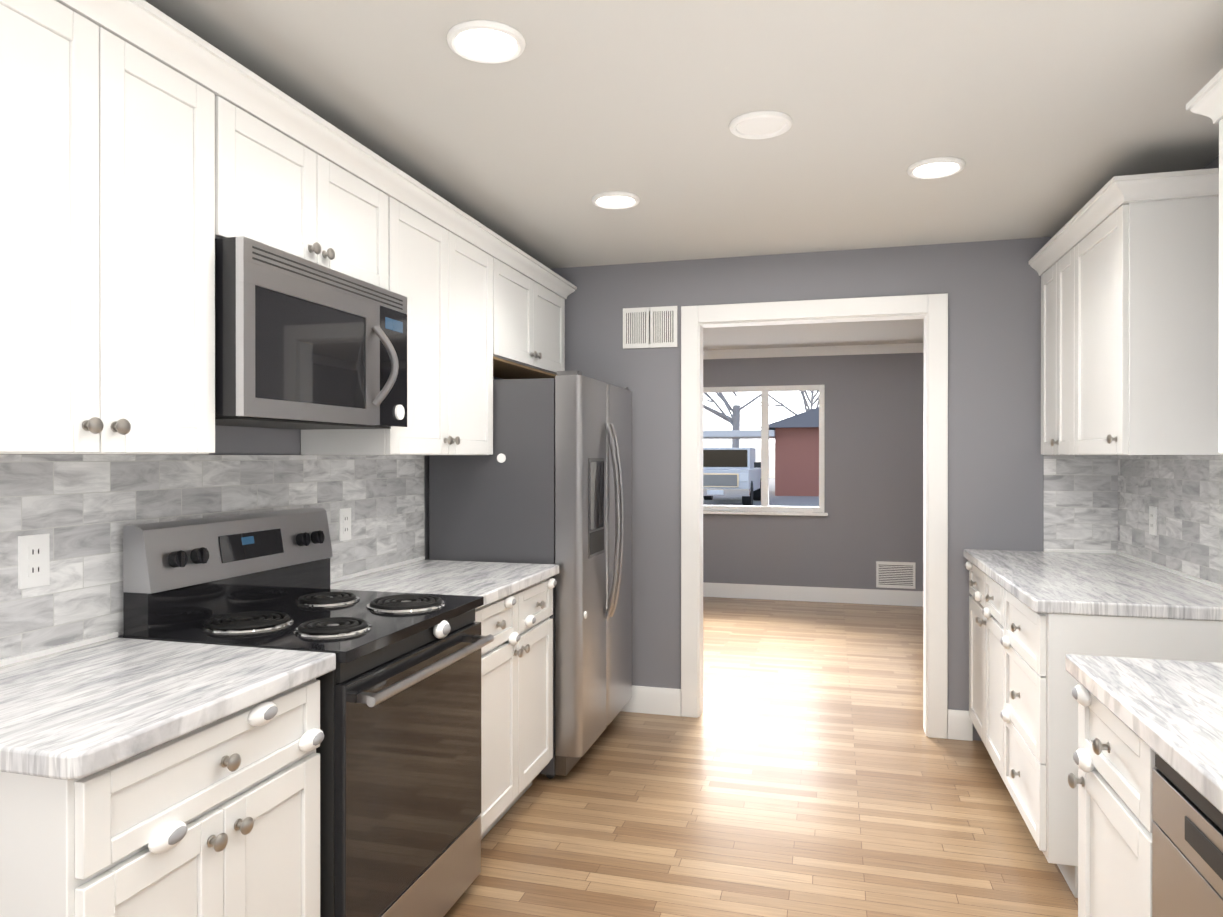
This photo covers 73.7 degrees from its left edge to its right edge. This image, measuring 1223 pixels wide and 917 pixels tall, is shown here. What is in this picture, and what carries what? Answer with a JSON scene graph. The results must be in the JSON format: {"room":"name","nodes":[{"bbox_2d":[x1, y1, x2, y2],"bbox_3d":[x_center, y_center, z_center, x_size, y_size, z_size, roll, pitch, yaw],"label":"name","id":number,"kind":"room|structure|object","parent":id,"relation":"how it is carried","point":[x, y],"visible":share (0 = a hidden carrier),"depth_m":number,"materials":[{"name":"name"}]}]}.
{"room":"kitchen","nodes":[
{"label":"kitchen","id":0,"kind":"room"},
{"bbox_2d":[0,377,500,637],"bbox_3d":[-1.389,0.163,1.718,0.120,2.400,6.140,0,0,15],"label":"wall","id":1,"kind":"structure","parent":0,"point":[233,440],"depth_m":2.57,"materials":[{"name":"grey paint"}]},
{"bbox_2d":[0,0,214,454],"bbox_3d":[-1.154,-0.438,1.645,0.367,0.858,0.625,0,0,15],"label":"upper cabinet","id":2,"kind":"object","parent":1,"relation":"attached to","point":[107,242],"visible":1,"depth_m":1.61,"materials":[{"name":"white wood"}]},
{"bbox_2d":[0,455,424,666],"bbox_3d":[-1.109,0.215,2.474,0.022,0.451,2.245,0,0,15],"label":"backsplash","id":3,"kind":"structure","parent":1,"relation":"attached to","point":[82,510],"depth_m":2.06,"materials":[{"name":"tile"}]},
{"bbox_2d":[18,533,49,588],"bbox_3d":[-1.284,0.228,1.814,0.008,0.116,0.070,0,0,15],"label":"electrical outlet","id":4,"kind":"object","parent":3,"relation":"attached to","point":[33,560],"visible":1,"depth_m":1.81,"materials":[{"name":"white plastic"}]},
{"bbox_2d":[339,508,350,540],"bbox_3d":[-0.970,0.240,2.973,0.008,0.116,0.070,0,0,15],"label":"electrical outlet","id":5,"kind":"object","parent":3,"relation":"attached to","point":[344,523],"visible":1,"depth_m":2.96,"materials":[{"name":"white plastic"}]},
{"bbox_2d":[215,96,387,289],"bbox_3d":[-0.971,-0.696,2.320,0.367,0.345,0.765,0,0,15],"label":"upper cabinet","id":6,"kind":"object","parent":1,"relation":"attached to","point":[275,188],"visible":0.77,"depth_m":2.19,"materials":[{"name":"white wood"}]},
{"bbox_2d":[215,236,406,429],"bbox_3d":[-0.921,-0.306,2.308,0.470,0.424,0.757,0,0,15],"label":"over-the-range microwave","id":7,"kind":"object","parent":6,"relation":"attached to","point":[302,344],"visible":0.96,"depth_m":2.12,"materials":[{"name":"silver metal"}]},
{"bbox_2d":[301,197,492,454],"bbox_3d":[-0.760,-0.442,3.100,0.367,0.858,0.840,0,0,15],"label":"upper cabinet","id":8,"kind":"object","parent":1,"relation":"attached to","point":[440,278],"visible":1,"depth_m":2.99,"materials":[{"name":"white wood"}]},
{"bbox_2d":[493,258,564,378],"bbox_3d":[-0.524,-0.652,3.971,0.367,0.442,0.955,0,0,15],"label":"upper cabinet","id":9,"kind":"object","parent":1,"relation":"attached to","point":[528,328],"visible":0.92,"depth_m":3.88,"materials":[{"name":"white wood"}]},
{"bbox_2d":[56,0,576,298],"bbox_3d":[-0.809,-0.894,2.884,0.384,0.072,3.334,0,0,15],"label":"crown molding","id":10,"kind":"structure","parent":9,"relation":"attached to","point":[144,26],"depth_m":2.10,"materials":[{"name":"white wood"}]},
{"bbox_2d":[145,0,1222,349],"bbox_3d":[0.430,-1.071,3.113,5.840,0.060,9.790,0,0,15],"label":"ceiling","id":11,"kind":"structure","parent":0,"point":[1045,118],"depth_m":2.43,"materials":[{"name":"grey paint"}]},
{"bbox_2d":[447,20,525,63],"bbox_3d":[-0.311,-1.034,2.024,0.194,0.024,0.194,0,0,15],"label":"recessed light","id":12,"kind":"object","parent":11,"relation":"in","point":[486,41],"visible":1,"depth_m":2.01,"materials":[{"name":"white plastic"}]},
{"bbox_2d":[592,191,639,208],"bbox_3d":[0.017,-1.037,3.271,0.194,0.024,0.194,0,0,15],"label":"recessed light","id":13,"kind":"object","parent":11,"relation":"in","point":[615,200],"visible":0.98,"depth_m":3.25,"materials":[{"name":"white plastic"}]},
{"bbox_2d":[729,110,792,138],"bbox_3d":[0.462,-1.035,2.529,0.194,0.024,0.194,0,0,15],"label":"cover plate","id":14,"kind":"object","parent":11,"relation":"attached to","point":[764,124],"visible":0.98,"depth_m":2.52,"materials":[{"name":"white plastic"}]},
{"bbox_2d":[907,157,965,178],"bbox_3d":[1.156,-1.036,2.906,0.194,0.024,0.194,0,0,15],"label":"recessed light","id":15,"kind":"object","parent":11,"relation":"in","point":[936,167],"visible":0.98,"depth_m":2.90,"materials":[{"name":"white plastic"}]},
{"bbox_2d":[444,597,1077,916],"bbox_3d":[0.430,1.409,3.119,6.000,0.100,9.950,0,0,15],"label":"floor","id":16,"kind":"structure","parent":0,"point":[803,765],"depth_m":3.17,"materials":[{"name":"brown wood"}]},
{"bbox_2d":[0,678,323,916],"bbox_3d":[-1.016,0.923,1.622,0.647,0.878,0.625,0,0,15],"label":"base cabinet","id":17,"kind":"object","parent":16,"relation":"on","point":[220,818],"visible":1,"depth_m":1.46,"materials":[{"name":"white wood"}]},
{"bbox_2d":[0,637,335,779],"bbox_3d":[-1.021,0.463,1.622,0.638,0.040,0.665,0,0,15],"label":"countertop","id":18,"kind":"structure","parent":17,"relation":"on","point":[83,711],"depth_m":1.54,"materials":[{"name":"stone"}]},
{"bbox_2d":[123,507,493,916],"bbox_3d":[-0.784,0.764,2.302,0.682,1.195,0.760,0,0,15],"label":"range","id":19,"kind":"object","parent":16,"relation":"on","point":[399,749],"visible":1,"depth_m":2.16,"materials":[{"name":"grey metal"}]},
{"bbox_2d":[474,578,556,839],"bbox_3d":[-0.624,0.919,3.070,0.647,0.878,0.785,0,0,15],"label":"base cabinet","id":20,"kind":"object","parent":16,"relation":"on","point":[516,705],"visible":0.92,"depth_m":2.95,"materials":[{"name":"white wood"}]},
{"bbox_2d":[330,560,558,608],"bbox_3d":[-0.627,0.459,3.073,0.638,0.040,0.803,0,0,15],"label":"countertop","id":21,"kind":"structure","parent":20,"relation":"on","point":[490,582],"depth_m":2.99,"materials":[{"name":"stone"}]},
{"bbox_2d":[429,371,631,778],"bbox_3d":[-0.310,0.495,3.897,0.764,1.725,0.911,0,0,15],"label":"fridge","id":22,"kind":"object","parent":16,"relation":"on","point":[549,481],"visible":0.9,"depth_m":3.47,"materials":[{"name":"grey metal"}]},
{"bbox_2d":[964,561,988,750],"bbox_3d":[1.910,0.918,3.443,0.668,0.878,0.845,0,0,15],"label":"base cabinet","id":23,"kind":"object","parent":16,"relation":"on","point":[978,580],"depth_m":3.67,"materials":[{"name":"white wood"}]},
{"bbox_2d":[964,549,1222,620],"bbox_3d":[1.832,0.459,3.151,0.668,0.040,1.446,0,0,15],"label":"countertop","id":24,"kind":"structure","parent":23,"relation":"on","point":[1106,584],"depth_m":2.83,"materials":[{"name":"stone"}]},
{"bbox_2d":[988,577,1222,897],"bbox_3d":[1.730,0.920,2.778,0.668,0.878,0.653,0,0,15],"label":"base cabinet","id":25,"kind":"object","parent":16,"relation":"on","point":[1023,706],"depth_m":2.54,"materials":[{"name":"white wood"}]},
{"bbox_2d":[1068,682,1157,916],"bbox_3d":[1.334,0.924,1.525,0.777,0.878,0.452,0,0,15],"label":"base cabinet","id":26,"kind":"object","parent":16,"relation":"on","point":[1113,757],"visible":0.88,"depth_m":1.62,"materials":[{"name":"white wood"}]},
{"bbox_2d":[1152,752,1222,916],"bbox_3d":[1.198,0.925,1.011,0.734,0.879,0.604,0,0,15],"label":"dishwasher","id":27,"kind":"object","parent":16,"relation":"on","point":[1187,850],"visible":0.67,"depth_m":1.27,"materials":[{"name":"silver metal"}]},
{"bbox_3d":[0.907,0.928,-0.049,0.777,0.878,1.586,0,0,15],"label":"base cabinet","id":28,"kind":"object","parent":16,"relation":"on","visible":0},
{"bbox_2d":[1066,654,1222,813],"bbox_3d":[1.051,0.466,0.463,0.768,0.040,2.672,0,0,15],"label":"countertop","id":29,"kind":"structure","parent":28,"relation":"on","point":[1170,712],"depth_m":1.48,"materials":[{"name":"stone"}]},
{"bbox_2d":[551,237,1051,740],"bbox_3d":[0.740,0.156,4.260,5.600,2.400,0.120,0,0,15],"label":"wall","id":30,"kind":"structure","parent":0,"point":[995,455],"depth_m":4.04,"materials":[{"name":"grey paint"}]},
{"bbox_2d":[623,306,676,348],"bbox_3d":[0.203,-0.696,4.333,0.295,0.215,0.014,0,0,15],"label":"air vent","id":31,"kind":"object","parent":30,"relation":"in","point":[649,327],"visible":1,"depth_m":4.33,"materials":[{"name":"white metal"}]},
{"bbox_2d":[621,685,680,715],"bbox_3d":[-0.097,1.285,4.418,0.960,0.139,0.016,0,0,15],"label":"baseboard","id":32,"kind":"structure","parent":30,"relation":"attached to","point":[655,700],"depth_m":4.32,"materials":[{"name":"white wood"}]},
{"bbox_2d":[681,293,947,738],"bbox_3d":[1.015,0.279,4.186,1.306,2.155,0.156,0,0,15],"label":"door frame","id":33,"kind":"structure","parent":30,"relation":"attached to","point":[931,310],"depth_m":4.08,"materials":[{"name":"white wood"}]},
{"bbox_2d":[947,709,972,737],"bbox_3d":[2.556,1.287,3.825,1.856,0.139,0.016,0,0,15],"label":"baseboard","id":34,"kind":"structure","parent":30,"relation":"attached to","point":[959,723],"depth_m":3.93,"materials":[{"name":"white wood"}]},
{"bbox_2d":[703,343,923,606],"bbox_3d":[1.695,0.147,7.783,5.600,2.400,0.120,0,0,15],"label":"wall","id":35,"kind":"structure","parent":0,"point":[873,500],"depth_m":7.59,"materials":[{"name":"grey paint"}]},
{"bbox_2d":[703,385,827,515],"bbox_3d":[1.359,-0.078,7.829,1.388,1.230,0.105,0,0,15],"label":"window","id":36,"kind":"structure","parent":35,"relation":"in","point":[765,508],"depth_m":7.78,"materials":[{"name":"white"}]},
{"bbox_2d":[703,582,922,606],"bbox_3d":[1.681,1.276,7.734,5.630,0.139,0.016,0,0,15],"label":"baseboard","id":37,"kind":"structure","parent":35,"relation":"attached to","point":[724,590],"depth_m":7.66,"materials":[{"name":"white wood"}]},
{"bbox_2d":[703,343,923,358],"bbox_3d":[1.689,-1.008,7.757,5.748,0.089,0.075,0,0,15],"label":"crown molding","id":38,"kind":"structure","parent":35,"relation":"attached to","point":[821,351],"depth_m":7.65,"materials":[{"name":"white wood"}]},
{"bbox_2d":[876,561,914,588],"bbox_3d":[2.604,1.068,7.471,0.340,0.240,0.008,0,0,15],"label":"air vent","id":39,"kind":"object","parent":35,"relation":"in","point":[895,574],"visible":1,"depth_m":7.47,"materials":[{"name":"white metal"}]},
{"bbox_2d":[1202,156,1218,168],"bbox_3d":[1.632,0.165,0.899,0.120,2.400,6.140,0,0,15],"label":"wall","id":40,"kind":"structure","parent":0,"point":[1214,163],"depth_m":2.84,"materials":[{"name":"grey paint"}]},
{"bbox_2d":[1041,196,1222,454],"bbox_3d":[2.016,-0.442,3.253,0.367,0.858,1.148,0,0,15],"label":"upper cabinet","id":41,"kind":"object","parent":40,"relation":"attached to","point":[1129,325],"visible":1,"depth_m":2.73,"materials":[{"name":"white wood"}]},
{"bbox_2d":[1028,168,1218,275],"bbox_3d":[1.999,-0.895,3.222,0.384,0.072,1.215,0,0,15],"label":"crown molding","id":42,"kind":"structure","parent":41,"relation":"attached to","point":[1110,197],"depth_m":2.71,"materials":[{"name":"white wood"}]},
{"bbox_2d":[1043,455,1222,589],"bbox_3d":[1.575,0.218,1.536,0.318,0.451,4.698,0,0,15],"label":"backsplash","id":43,"kind":"structure","parent":40,"relation":"attached to","point":[1097,503],"depth_m":3.47,"materials":[{"name":"tile"}]},
{"bbox_2d":[1149,506,1156,535],"bbox_3d":[2.212,0.254,3.333,0.008,0.116,0.070,0,0,15],"label":"electrical outlet","id":44,"kind":"object","parent":43,"relation":"attached to","point":[1152,520],"visible":1,"depth_m":3.33,"materials":[{"name":"white plastic"}]},
{"bbox_2d":[1218,118,1222,452],"bbox_3d":[1.634,-0.438,1.787,0.337,0.858,0.483,0,0,15],"label":"upper cabinet","id":45,"kind":"object","parent":40,"relation":"attached to","point":[1220,403],"visible":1,"depth_m":2.01,"materials":[{"name":"white wood"}]},
{"bbox_2d":[1186,68,1222,123],"bbox_3d":[1.310,-0.888,0.682,0.384,0.072,2.917,0,0,15],"label":"crown molding","id":46,"kind":"structure","parent":45,"relation":"attached to","point":[1206,100],"depth_m":2.04,"materials":[{"name":"white wood"}]},
{"label":"outside","id":47,"kind":"structure","parent":0,"visible":0},
{"bbox_2d":[703,478,818,506],"bbox_3d":[9.036,1.529,32.958,80.000,0.100,51.550,0,0,15],"label":"ground","id":48,"kind":"structure","parent":47,"point":[805,501],"depth_m":28.93,"materials":[{"name":"grey"}]},
{"bbox_2d":[703,448,760,505],"bbox_3d":[3.899,0.569,27.572,2.440,1.850,5.630,0,0,15],"label":"truck","id":49,"kind":"object","parent":48,"relation":"on","point":[731,471],"visible":0.71,"depth_m":25.82,"materials":[{"name":"white metal"}]},
{"bbox_2d":[703,407,818,495],"bbox_3d":[8.874,-0.824,34.264,17.600,4.600,5.900,0,0,15],"label":"house","id":50,"kind":"structure","parent":48,"relation":"on","point":[796,437],"depth_m":32.13,"materials":[{"name":"brown brick"}]},
{"bbox_2d":[703,391,818,447],"bbox_3d":[7.278,-3.772,47.703,29.299,10.435,10.058,0,0,15],"label":"trees","id":51,"kind":"object","parent":48,"relation":"on","point":[733,420],"visible":0.1,"depth_m":46.62,"materials":[{"name":"grey plant"}]},
{"bbox_2d":[703,391,818,477],"bbox_3d":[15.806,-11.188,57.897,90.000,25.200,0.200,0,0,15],"label":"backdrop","id":52,"kind":"structure","parent":47,"point":[750,417],"depth_m":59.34,"materials":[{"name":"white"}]}
]}

